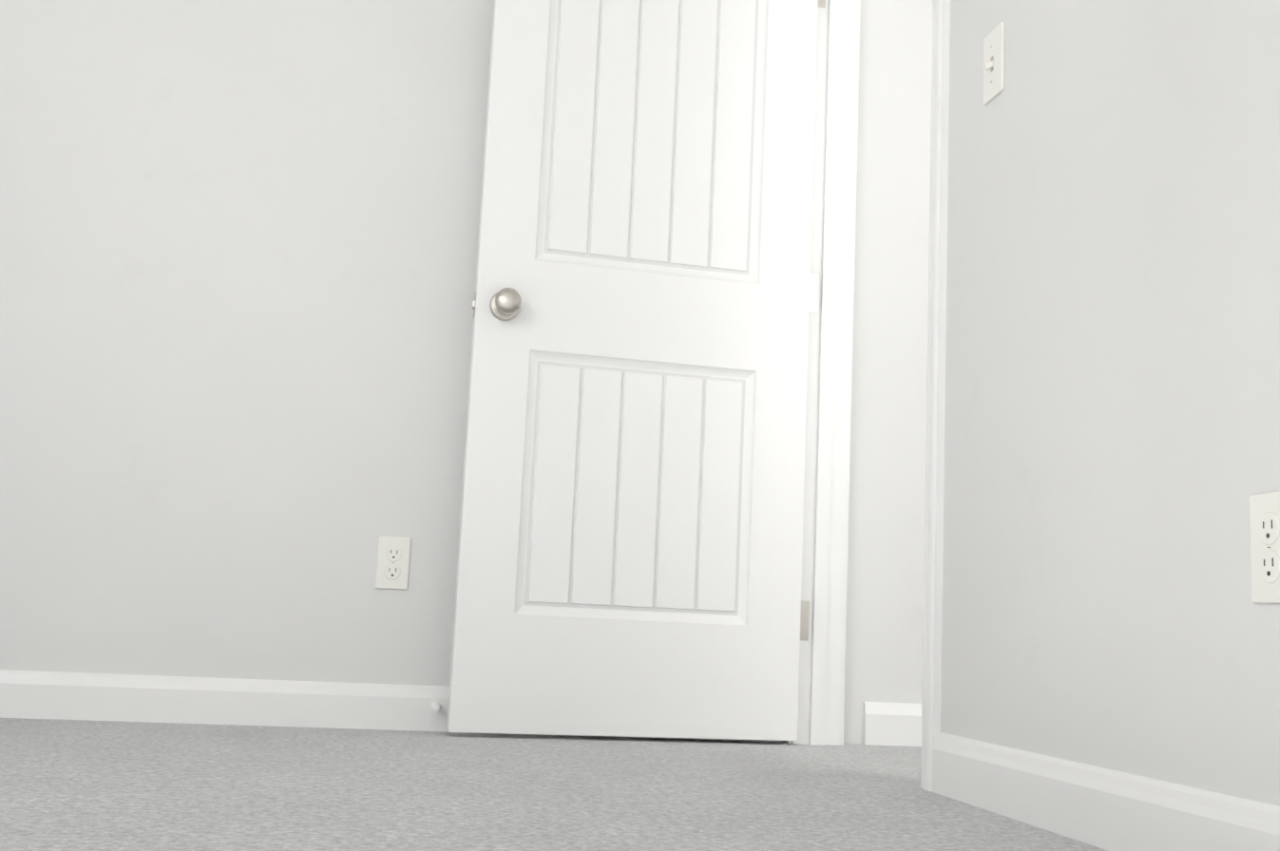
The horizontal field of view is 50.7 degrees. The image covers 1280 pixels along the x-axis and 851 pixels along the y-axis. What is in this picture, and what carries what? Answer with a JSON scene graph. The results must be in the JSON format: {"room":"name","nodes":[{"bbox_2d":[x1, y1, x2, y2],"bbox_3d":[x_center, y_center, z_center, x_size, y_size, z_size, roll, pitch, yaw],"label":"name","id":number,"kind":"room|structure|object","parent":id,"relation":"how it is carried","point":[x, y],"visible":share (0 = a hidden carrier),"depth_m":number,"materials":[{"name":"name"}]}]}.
{"room":"empty bedroom","nodes":[
{"label":"empty bedroom","id":0,"kind":"room"},
{"bbox_2d":[0,0,932,745],"bbox_3d":[-0.736,-0.745,3.111,5.120,2.805,0.110,4,-8,-10],"label":"wall","id":1,"kind":"structure","parent":0,"point":[238,255],"depth_m":2.97,"materials":[{"name":"paint"}]},
{"bbox_2d":[0,669,782,742],"bbox_3d":[-0.826,0.583,2.847,2.360,0.095,0.014,4,-8,-10],"label":"baseboard","id":2,"kind":"structure","parent":1,"relation":"attached to","point":[32,695],"depth_m":2.83,"materials":[{"name":"paint"}]},
{"bbox_2d":[430,702,440,712],"bbox_3d":[-0.434,0.601,2.877,0.022,0.021,0.061,4,-8,-10],"label":"doorstop","id":3,"kind":"object","parent":2,"relation":"attached to","point":[435,707],"visible":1,"depth_m":2.85,"materials":[{"name":"white plastic"}]},
{"bbox_2d":[375,535,411,590],"bbox_3d":[-0.537,0.299,2.942,0.070,0.114,0.008,4,-8,-10],"label":"electrical outlet","id":4,"kind":"object","parent":1,"relation":"attached to","point":[392,563],"visible":1,"depth_m":2.94,"materials":[{"name":"white plastic"}]},
{"bbox_2d":[862,702,921,746],"bbox_3d":[1.067,0.718,3.172,1.130,0.095,0.014,4,-8,-10],"label":"baseboard","id":5,"kind":"structure","parent":1,"relation":"attached to","point":[892,724],"depth_m":3.08,"materials":[{"name":"paint"}]},
{"bbox_2d":[0,718,1108,850],"bbox_3d":[-0.437,0.343,0.598,5.230,0.050,4.820,4,-8,-10],"label":"floor","id":6,"kind":"structure","parent":0,"point":[85,786],"depth_m":1.90,"materials":[{"name":"carpet"}]},
{"bbox_2d":[940,0,1279,806],"bbox_3d":[0.847,-0.973,1.071,0.110,2.805,4.710,4,-8,-10],"label":"wall","id":7,"kind":"structure","parent":0,"point":[1112,429],"depth_m":1.74,"materials":[{"name":"paint"}]},
{"bbox_2d":[782,0,950,791],"bbox_3d":[0.510,-0.379,2.780,0.146,2.099,0.877,4,-8,-10],"label":"door frame","id":8,"kind":"structure","parent":7,"relation":"attached to","point":[822,593],"depth_m":3.08,"materials":[{"name":"paint"}]},
{"bbox_2d":[446,0,825,741],"bbox_3d":[0.031,-0.336,3.038,0.804,2.024,0.168,5,-9,-14],"label":"entry door","id":9,"kind":"structure","parent":8,"relation":"attached to","point":[631,519],"depth_m":2.99,"materials":[{"name":"white paint"}]},
{"bbox_2d":[982,21,1004,105],"bbox_3d":[0.563,-0.583,2.176,0.020,0.114,0.070,4,-8,-10],"label":"light switch","id":10,"kind":"object","parent":7,"relation":"attached to","point":[993,66],"visible":1,"depth_m":2.17,"materials":[{"name":"white plastic"}]},
{"bbox_2d":[932,732,1279,850],"bbox_3d":[0.812,0.295,0.382,0.014,0.095,3.723,4,-8,-10],"label":"baseboard","id":11,"kind":"structure","parent":7,"relation":"attached to","point":[1106,809],"depth_m":1.68,"materials":[{"name":"paint"}]},
{"bbox_2d":[1249,491,1279,603],"bbox_3d":[0.652,0.126,1.396,0.008,0.114,0.070,4,-8,-10],"label":"electrical outlet","id":12,"kind":"object","parent":7,"relation":"attached to","point":[1265,539],"visible":1,"depth_m":1.40,"materials":[{"name":"white plastic"}]}
]}

